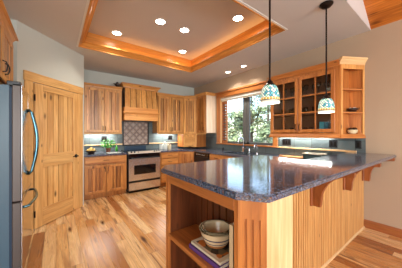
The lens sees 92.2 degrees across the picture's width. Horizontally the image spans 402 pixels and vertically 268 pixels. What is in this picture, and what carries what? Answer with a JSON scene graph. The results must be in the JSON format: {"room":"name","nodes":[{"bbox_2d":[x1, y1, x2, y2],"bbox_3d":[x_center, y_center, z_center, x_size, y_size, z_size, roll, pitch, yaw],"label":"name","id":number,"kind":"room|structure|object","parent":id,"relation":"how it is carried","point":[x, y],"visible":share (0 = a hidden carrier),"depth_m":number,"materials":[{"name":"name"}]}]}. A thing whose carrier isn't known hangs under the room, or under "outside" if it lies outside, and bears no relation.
{"room":"kitchen","nodes":[
{"label":"kitchen","id":0,"kind":"room"},
{"bbox_2d":[10,19,16,80],"bbox_3d":[-2.736,-0.068,2.274,0.850,2.815,0.100,0,0,-37],"label":"wall","id":1,"kind":"structure","parent":0,"point":[14,22],"depth_m":2.48,"materials":[{"name":"grey paint"}]},
{"bbox_2d":[17,21,83,229],"bbox_3d":[-2.398,-0.068,3.434,0.470,2.815,1.868,0,0,-11],"label":"wall","id":2,"kind":"structure","parent":0,"point":[38,53],"depth_m":2.90,"materials":[{"name":"grey paint"}]},
{"bbox_2d":[23,70,82,230],"bbox_3d":[-2.236,0.247,3.069,0.088,2.185,1.045,0,0,8],"label":"door","id":3,"kind":"structure","parent":2,"relation":"in","point":[57,175],"depth_m":3.02,"materials":[{"name":"brown wood"}]},
{"bbox_2d":[84,69,193,95],"bbox_3d":[-1.489,-0.210,5.320,3.400,3.100,0.120,0,0,-37],"label":"wall","id":4,"kind":"structure","parent":0,"point":[95,77],"depth_m":5.01,"materials":[{"name":"grey paint"}]},
{"bbox_2d":[84,82,122,133],"bbox_3d":[-2.266,-0.532,4.410,0.815,1.085,0.402,0,0,-37],"label":"upper cabinet","id":5,"kind":"object","parent":4,"relation":"attached to","point":[102,103],"visible":0.91,"depth_m":4.27,"materials":[{"name":"brown wood"}]},
{"bbox_2d":[84,122,182,151],"bbox_3d":[-1.466,0.015,5.255,3.108,0.850,0.011,0,0,-37],"label":"backsplash","id":6,"kind":"structure","parent":4,"relation":"attached to","point":[89,139],"depth_m":4.84,"materials":[{"name":"tile"}]},
{"bbox_2d":[84,144,121,145],"bbox_3d":[-2.337,0.265,4.584,0.910,0.026,0.018,0,0,-37],"label":"strip","id":7,"kind":"object","parent":6,"relation":"attached to","point":[93,144],"visible":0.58,"depth_m":4.50,"materials":[{"name":"brown wood"}]},
{"bbox_2d":[122,121,148,145],"bbox_3d":[-1.698,-0.005,5.065,0.690,0.630,0.014,0,0,-37],"label":"mosaic panel","id":8,"kind":"object","parent":6,"relation":"attached to","point":[133,133],"visible":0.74,"depth_m":5.05,"materials":[{"name":"brown tile"}]},
{"bbox_2d":[119,82,160,121],"bbox_3d":[-1.559,-0.744,4.896,0.960,0.882,0.465,0,0,-37],"label":"range hood","id":9,"kind":"object","parent":4,"relation":"attached to","point":[139,102],"visible":0.83,"depth_m":4.72,"materials":[{"name":"brown wood"}]},
{"bbox_2d":[152,92,183,133],"bbox_3d":[-0.925,-0.532,5.415,0.835,1.085,0.402,0,0,-37],"label":"upper cabinet","id":10,"kind":"object","parent":4,"relation":"attached to","point":[169,106],"visible":0.98,"depth_m":5.26,"materials":[{"name":"brown wood"}]},
{"bbox_2d":[178,95,205,134],"bbox_3d":[-0.282,-0.517,5.743,0.646,1.115,0.646,0,0,-37],"label":"upper cabinet","id":11,"kind":"object","parent":4,"relation":"attached to","point":[189,102],"visible":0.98,"depth_m":5.51,"materials":[{"name":"brown wood"}]},
{"bbox_2d":[88,0,264,59],"bbox_3d":[-0.432,-1.643,2.963,2.389,0.275,2.461,0,0,-37],"label":"ceiling","id":12,"kind":"structure","parent":0,"point":[210,23],"depth_m":3.01,"materials":[{"name":"paint"}]},
{"bbox_2d":[111,30,122,35],"bbox_3d":[-1.445,-1.726,3.329,0.176,0.008,0.176,0,0,-37],"label":"recessed light","id":13,"kind":"object","parent":12,"relation":"in","point":[114,32],"visible":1,"depth_m":3.33,"materials":[{"name":"white paint"}]},
{"bbox_2d":[155,18,165,24],"bbox_3d":[-0.625,-1.726,2.986,0.176,0.008,0.176,0,0,-37],"label":"recessed light","id":14,"kind":"object","parent":12,"relation":"in","point":[160,21],"visible":1,"depth_m":2.98,"materials":[{"name":"white paint"}]},
{"bbox_2d":[179,27,189,32],"bbox_3d":[-0.276,-1.726,3.232,0.176,0.008,0.176,0,0,-37],"label":"recessed light","id":15,"kind":"object","parent":12,"relation":"in","point":[183,29],"visible":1,"depth_m":3.21,"materials":[{"name":"white paint"}]},
{"bbox_2d":[232,14,243,21],"bbox_3d":[0.553,-1.726,2.896,0.176,0.008,0.176,0,0,-37],"label":"recessed light","id":16,"kind":"object","parent":12,"relation":"in","point":[237,18],"visible":1,"depth_m":2.90,"materials":[{"name":"white paint"}]},
{"bbox_2d":[3,0,369,87],"bbox_3d":[-0.832,-1.480,3.023,4.795,0.050,4.345,0,0,-37],"label":"ceiling","id":17,"kind":"structure","parent":0,"point":[60,21],"depth_m":2.79,"materials":[{"name":"paint"}]},
{"bbox_2d":[76,0,287,72],"bbox_3d":[-0.432,-1.585,2.963,2.269,0.285,2.341,0,0,-37],"label":"trim","id":18,"kind":"structure","parent":17,"relation":"attached to","point":[260,32],"depth_m":3.52,"materials":[{"name":"brown wood"}]},
{"bbox_2d":[260,0,279,104],"bbox_3d":[0.603,-0.861,1.696,0.164,1.188,0.164,0,0,-37],"label":"pendant lamp","id":19,"kind":"object","parent":17,"relation":"hanging from","point":[270,92],"visible":1,"depth_m":1.66,"materials":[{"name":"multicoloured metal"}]},
{"bbox_2d":[261,102,278,103],"bbox_3d":[0.603,-0.276,1.696,0.156,0.010,0.156,0,0,-37],"label":"diffuser","id":20,"kind":"object","parent":19,"relation":"attached to","point":[261,102],"depth_m":1.69,"materials":[{"name":"white glass"}]},
{"bbox_2d":[318,0,334,112],"bbox_3d":[1.407,-0.846,2.174,0.164,1.218,0.164,0,0,-37],"label":"pendant lamp","id":21,"kind":"object","parent":17,"relation":"hanging from","point":[326,104],"visible":1,"depth_m":2.16,"materials":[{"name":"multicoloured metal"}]},
{"bbox_2d":[24,186,401,267],"bbox_3d":[0.230,1.365,0.610,6.300,0.050,9.900,0,0,-37],"label":"floor","id":22,"kind":"structure","parent":0,"point":[125,230],"depth_m":2.42,"materials":[{"name":"brown wood"}]},
{"bbox_2d":[0,80,38,267],"bbox_3d":[-2.136,0.440,1.870,0.866,1.800,0.885,0,0,-37],"label":"refrigerator","id":23,"kind":"object","parent":22,"relation":"on","point":[17,116],"visible":1,"depth_m":1.70,"materials":[{"name":"metal"}]},
{"bbox_2d":[84,155,126,199],"bbox_3d":[-2.162,0.902,4.292,0.840,0.875,0.708,0,0,-37],"label":"base cabinet","id":24,"kind":"object","parent":22,"relation":"on","point":[104,176],"visible":0.98,"depth_m":4.03,"materials":[{"name":"brown wood"}]},
{"bbox_2d":[84,151,127,156],"bbox_3d":[-2.167,0.445,4.303,0.845,0.038,0.666,0,0,-37],"label":"countertop","id":25,"kind":"structure","parent":24,"relation":"on","point":[104,153],"depth_m":4.14,"materials":[{"name":"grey stone"}]},
{"bbox_2d":[100,139,114,151],"bbox_3d":[-2.111,0.266,4.407,0.338,0.321,0.254,0,0,-37],"label":"potted plant","id":26,"kind":"object","parent":25,"relation":"on","point":[108,149],"visible":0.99,"depth_m":4.38,"materials":[{"name":"green plant"}]},
{"bbox_2d":[121,146,160,192],"bbox_3d":[-1.487,0.830,4.761,0.757,1.020,0.747,0,0,-37],"label":"range","id":27,"kind":"object","parent":22,"relation":"on","point":[143,164],"visible":0.99,"depth_m":4.49,"materials":[{"name":"silver metal"}]},
{"bbox_2d":[121,149,153,152],"bbox_3d":[-1.510,0.427,4.792,0.757,0.025,0.620,0,0,-37],"label":"cooktop","id":28,"kind":"object","parent":27,"relation":"in","point":[126,150],"depth_m":4.75,"materials":[{"name":"silver glass"}]},
{"bbox_2d":[160,151,177,186],"bbox_3d":[-0.978,0.902,5.181,0.520,0.875,0.706,0,0,-37],"label":"base cabinet","id":29,"kind":"object","parent":22,"relation":"on","point":[166,158],"visible":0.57,"depth_m":4.87,"materials":[{"name":"brown wood"}]},
{"bbox_2d":[178,151,194,163],"bbox_3d":[-0.314,0.853,5.524,0.955,0.775,0.955,0,0,-37],"label":"base cabinet","id":30,"kind":"object","parent":22,"relation":"on","point":[183,156],"visible":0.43,"depth_m":5.06,"materials":[{"name":"brown wood"}]},
{"bbox_2d":[194,152,209,161],"bbox_3d":[0.252,0.854,4.970,0.654,0.772,0.600,0,0,-37],"label":"dishwasher","id":31,"kind":"object","parent":22,"relation":"on","point":[199,156],"visible":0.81,"depth_m":4.75,"materials":[{"name":"black plastic"}]},
{"bbox_2d":[210,154,236,159],"bbox_3d":[1.033,0.902,3.924,0.698,0.875,2.000,0,0,-37],"label":"base cabinet","id":32,"kind":"object","parent":22,"relation":"on","point":[212,156],"visible":0.06,"depth_m":4.28,"materials":[{"name":"brown wood"}]},
{"bbox_2d":[154,147,304,159],"bbox_3d":[0.415,0.445,4.108,1.469,0.038,4.076,0,0,-37],"label":"countertop","id":33,"kind":"structure","parent":32,"relation":"on","point":[195,149],"depth_m":4.73,"materials":[{"name":"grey stone"}]},
{"bbox_2d":[178,135,205,146],"bbox_3d":[-0.281,0.213,5.754,0.616,0.343,0.616,0,0,-37],"label":"appliance garage","id":34,"kind":"object","parent":33,"relation":"on","point":[183,140],"visible":1,"depth_m":5.54,"materials":[{"name":"brown wood"}]},
{"bbox_2d":[222,152,250,154],"bbox_3d":[0.798,0.486,4.254,0.380,0.108,0.750,0,0,-37],"label":"sink","id":35,"kind":"object","parent":33,"relation":"in","point":[240,153],"visible":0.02,"depth_m":4.45,"materials":[{"name":"silver metal"}]},
{"bbox_2d":[238,137,249,152],"bbox_3d":[0.960,0.252,4.346,0.218,0.348,0.224,0,0,-37],"label":"faucet","id":36,"kind":"object","parent":33,"relation":"on","point":[243,148],"visible":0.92,"depth_m":4.41,"materials":[{"name":"silver metal"}]},
{"bbox_2d":[279,155,302,158],"bbox_3d":[1.636,0.416,3.520,0.180,0.020,0.450,0,0,-37],"label":"cutting board","id":37,"kind":"object","parent":33,"relation":"on","point":[290,156],"visible":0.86,"depth_m":3.43,"materials":[{"name":"brown wood"}]},
{"bbox_2d":[302,152,325,158],"bbox_3d":[1.881,0.376,3.210,0.206,0.100,0.306,0,0,-37],"label":"glass dish","id":38,"kind":"object","parent":33,"relation":"on","point":[307,155],"visible":0.76,"depth_m":3.19,"materials":[{"name":"glass"}]},
{"bbox_2d":[166,174,292,267],"bbox_3d":[0.107,0.826,1.299,0.320,1.028,0.870,0,0,-37],"label":"base cabinet","id":39,"kind":"object","parent":22,"relation":"on","point":[263,232],"visible":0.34,"depth_m":1.03,"materials":[{"name":"brown wood"}]},
{"bbox_2d":[189,243,228,267],"bbox_3d":[0.108,0.768,1.287,0.245,0.028,0.300,0,0,-39],"label":"book","id":40,"kind":"object","parent":39,"relation":"on","point":[210,261],"visible":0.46,"depth_m":1.18,"materials":[{"name":"paper"}]},
{"bbox_2d":[191,237,228,265],"bbox_3d":[0.113,0.745,1.287,0.232,0.018,0.285,0,0,-38],"label":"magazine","id":41,"kind":"object","parent":40,"relation":"on","point":[220,256],"visible":0.52,"depth_m":1.21,"materials":[{"name":"paper"}]},
{"bbox_2d":[199,219,228,248],"bbox_3d":[0.103,0.678,1.283,0.236,0.115,0.236,0,0,-37],"label":"mixing bowl","id":42,"kind":"object","parent":41,"relation":"on","point":[215,242],"visible":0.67,"depth_m":1.20,"materials":[{"name":"beige ceramic"}]},
{"bbox_2d":[201,220,229,235],"bbox_3d":[0.103,0.668,1.283,0.212,0.103,0.212,0,0,-37],"label":"mixing bowl","id":43,"kind":"object","parent":42,"relation":"in","point":[208,220],"visible":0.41,"depth_m":1.20,"materials":[{"name":"beige ceramic"}]},
{"bbox_2d":[202,220,228,233],"bbox_3d":[0.103,0.660,1.283,0.190,0.092,0.190,0,0,-37],"label":"mixing bowl","id":44,"kind":"object","parent":43,"relation":"in","point":[211,226],"visible":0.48,"depth_m":1.34,"materials":[{"name":"beige ceramic"}]},
{"bbox_2d":[229,222,233,267],"bbox_3d":[0.229,0.629,1.062,0.180,0.305,0.032,0,0,-37],"label":"upright book","id":45,"kind":"object","parent":39,"relation":"on","point":[231,225],"visible":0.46,"depth_m":1.01,"materials":[{"name":"beige paper"}]},
{"bbox_2d":[293,158,394,267],"bbox_3d":[1.234,0.826,2.159,2.505,1.028,0.985,0,0,-37],"label":"base cabinet","id":46,"kind":"object","parent":22,"relation":"on","point":[328,216],"visible":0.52,"depth_m":2.01,"materials":[{"name":"brown wood"}]},
{"bbox_2d":[161,152,396,202],"bbox_3d":[1.073,0.291,2.064,2.866,0.037,1.044,0,0,-37],"label":"countertop","id":47,"kind":"structure","parent":46,"relation":"on","point":[258,178],"depth_m":1.36,"materials":[{"name":"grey stone"}]},
{"bbox_2d":[194,19,401,228],"bbox_3d":[2.713,-0.110,2.416,0.150,2.900,9.810,0,0,-37],"label":"wall","id":48,"kind":"structure","parent":0,"point":[382,45],"depth_m":2.67,"materials":[{"name":"paint"}]},
{"bbox_2d":[195,92,215,133],"bbox_3d":[0.132,-0.547,5.395,0.400,1.115,0.466,0,0,-37],"label":"upper cabinet","id":49,"kind":"object","parent":48,"relation":"attached to","point":[206,101],"visible":1,"depth_m":5.28,"materials":[{"name":"brown wood"}]},
{"bbox_2d":[215,80,278,147],"bbox_3d":[1.033,-0.415,4.611,0.185,1.390,1.890,0,0,-37],"label":"window","id":50,"kind":"structure","parent":48,"relation":"in","point":[258,86],"depth_m":4.62,"materials":[{"name":"brown wood"}]},
{"bbox_2d":[222,101,227,142],"bbox_3d":[0.633,-0.302,5.149,0.040,1.100,0.190,0,0,-37],"label":"louvered shutter","id":51,"kind":"object","parent":50,"relation":"attached to","point":[225,103],"visible":0.99,"depth_m":5.13,"materials":[{"name":"brown wood"}]},
{"bbox_2d":[221,90,261,101],"bbox_3d":[1.028,-0.897,4.601,0.065,0.085,1.550,0,0,-37],"label":"window blind","id":52,"kind":"object","parent":50,"relation":"attached to","point":[255,93],"visible":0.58,"depth_m":4.62,"materials":[{"name":"white paint"}]},
{"bbox_2d":[200,133,365,155],"bbox_3d":[1.069,0.217,4.473,0.011,0.445,4.276,0,0,-37],"label":"backsplash","id":53,"kind":"structure","parent":48,"relation":"attached to","point":[211,138],"depth_m":3.52,"materials":[{"name":"tile"}]},
{"bbox_2d":[282,139,290,144],"bbox_3d":[1.636,0.160,3.701,0.008,0.120,0.170,0,0,-37],"label":"wall outlet","id":54,"kind":"object","parent":53,"relation":"attached to","point":[284,141],"visible":1,"depth_m":3.70,"materials":[{"name":"black plastic"}]},
{"bbox_2d":[279,146,356,151],"bbox_3d":[1.908,0.265,3.330,0.018,0.026,1.240,0,0,-37],"label":"strip","id":55,"kind":"object","parent":53,"relation":"attached to","point":[279,146],"visible":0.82,"depth_m":3.22,"materials":[{"name":"brown wood"}]},
{"bbox_2d":[329,140,337,147],"bbox_3d":[2.104,0.160,3.077,0.008,0.120,0.120,0,0,-37],"label":"wall outlet","id":56,"kind":"object","parent":53,"relation":"attached to","point":[332,143],"visible":1,"depth_m":3.07,"materials":[{"name":"black plastic"}]},
{"bbox_2d":[355,140,361,148],"bbox_3d":[2.296,0.160,2.821,0.008,0.120,0.075,0,0,-37],"label":"wall outlet","id":57,"kind":"object","parent":53,"relation":"attached to","point":[358,144],"visible":1,"depth_m":2.82,"materials":[{"name":"black plastic"}]},
{"bbox_2d":[267,59,339,137],"bbox_3d":[1.724,-0.487,3.274,0.398,1.105,1.150,0,0,-37],"label":"upper cabinet","id":58,"kind":"object","parent":48,"relation":"attached to","point":[304,103],"visible":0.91,"depth_m":3.21,"materials":[{"name":"brown wood"}]},
{"bbox_2d":[274,112,330,116],"bbox_3d":[1.770,-0.323,3.277,0.297,0.016,1.060,0,0,-37],"label":"shelf","id":59,"kind":"object","parent":58,"relation":"attached to","point":[303,114],"depth_m":3.25,"materials":[{"name":"brown wood"}]},
{"bbox_2d":[280,90,330,101],"bbox_3d":[1.770,-0.633,3.277,0.297,0.016,1.060,0,0,-37],"label":"shelf","id":60,"kind":"object","parent":58,"relation":"attached to","point":[320,95],"depth_m":3.29,"materials":[{"name":"brown wood"}]},
{"bbox_2d":[319,122,330,132],"bbox_3d":[1.923,-0.098,2.995,0.110,0.170,0.125,0,0,-37],"label":"carton","id":61,"kind":"object","parent":58,"relation":"in","point":[322,125],"visible":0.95,"depth_m":2.96,"materials":[{"name":"teal cardboard"}]},
{"bbox_2d":[339,56,367,137],"bbox_3d":[2.140,-0.502,2.808,0.405,1.135,0.222,0,0,-7],"label":"corner shelf","id":62,"kind":"object","parent":48,"relation":"attached to","point":[352,69],"visible":1,"depth_m":2.80,"materials":[{"name":"brown wood"}]},
{"bbox_2d":[347,127,357,133],"bbox_3d":[2.203,-0.043,2.814,0.132,0.095,0.132,0,0,-37],"label":"bowl","id":63,"kind":"object","parent":62,"relation":"on","point":[350,130],"visible":1,"depth_m":2.78,"materials":[{"name":"beige ceramic"}]},
{"bbox_2d":[347,107,358,111],"bbox_3d":[2.203,-0.345,2.814,0.140,0.070,0.140,0,0,-37],"label":"woven bowl","id":64,"kind":"object","parent":62,"relation":"on","point":[354,109],"visible":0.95,"depth_m":2.77,"materials":[{"name":"brown wood"}]},
{"bbox_2d":[364,219,401,238],"bbox_3d":[3.903,1.283,0.689,0.018,0.114,5.220,0,0,-37],"label":"baseboard","id":65,"kind":"structure","parent":48,"relation":"attached to","point":[396,232],"depth_m":2.60,"materials":[{"name":"brown wood"}]},
{"bbox_2d":[338,0,370,29],"bbox_3d":[-0.099,-2.511,0.919,6.145,2.170,0.100,0,0,-37],"label":"wall","id":66,"kind":"structure","parent":0,"point":[358,6],"depth_m":2.44,"materials":[{"name":"paint"}]},
{"bbox_2d":[363,0,401,28],"bbox_3d":[1.534,-2.551,-1.259,6.145,2.250,5.345,0,0,-37],"label":"vault","id":67,"kind":"object","parent":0,"point":[379,12],"visible":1,"depth_m":2.50,"materials":[{"name":"brown wood"}]},
{"bbox_3d":[-2.229,-0.067,0.989,0.120,2.815,2.766,0,0,-37],"label":"wall","id":68,"kind":"structure","parent":0,"visible":0},
{"bbox_2d":[0,0,18,84],"bbox_3d":[-2.072,-0.770,1.562,0.758,0.620,1.125,0,0,-37],"label":"upper cabinet","id":69,"kind":"object","parent":68,"relation":"attached to","point":[8,35],"visible":0.91,"depth_m":1.83,"materials":[{"name":"brown wood"}]},
{"label":"outside","id":70,"kind":"structure","parent":0,"visible":0},
{"bbox_3d":[13.566,1.890,35.168,56.100,0.100,80.000,0,0,-37],"label":"ground","id":71,"kind":"structure","parent":70,"visible":0},
{"bbox_2d":[228,107,255,140],"bbox_3d":[2.295,0.047,12.902,3.021,3.598,2.664,0,0,14],"label":"pine tree","id":72,"kind":"object","parent":71,"relation":"on","point":[233,132],"visible":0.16,"depth_m":12.65,"materials":[{"name":"green plant"}]},
{"bbox_2d":[228,103,272,142],"bbox_3d":[2.609,0.149,9.844,2.506,3.396,2.683,0,0,-37],"label":"juniper tree","id":73,"kind":"object","parent":71,"relation":"on","point":[256,112],"visible":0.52,"depth_m":9.78,"materials":[{"name":"green plant"}]},
{"bbox_2d":[242,96,264,140],"bbox_3d":[4.735,-2.098,17.886,3.531,7.883,2.799,0,0,-2],"label":"pine tree","id":74,"kind":"object","parent":71,"relation":"on","point":[251,99],"visible":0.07,"depth_m":17.87,"materials":[{"name":"green plant"}]},
{"bbox_2d":[252,95,272,142],"bbox_3d":[5.604,-2.064,15.235,3.294,7.813,3.854,0,0,14],"label":"pine tree","id":75,"kind":"object","parent":71,"relation":"on","point":[259,96],"visible":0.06,"depth_m":14.99,"materials":[{"name":"green plant"}]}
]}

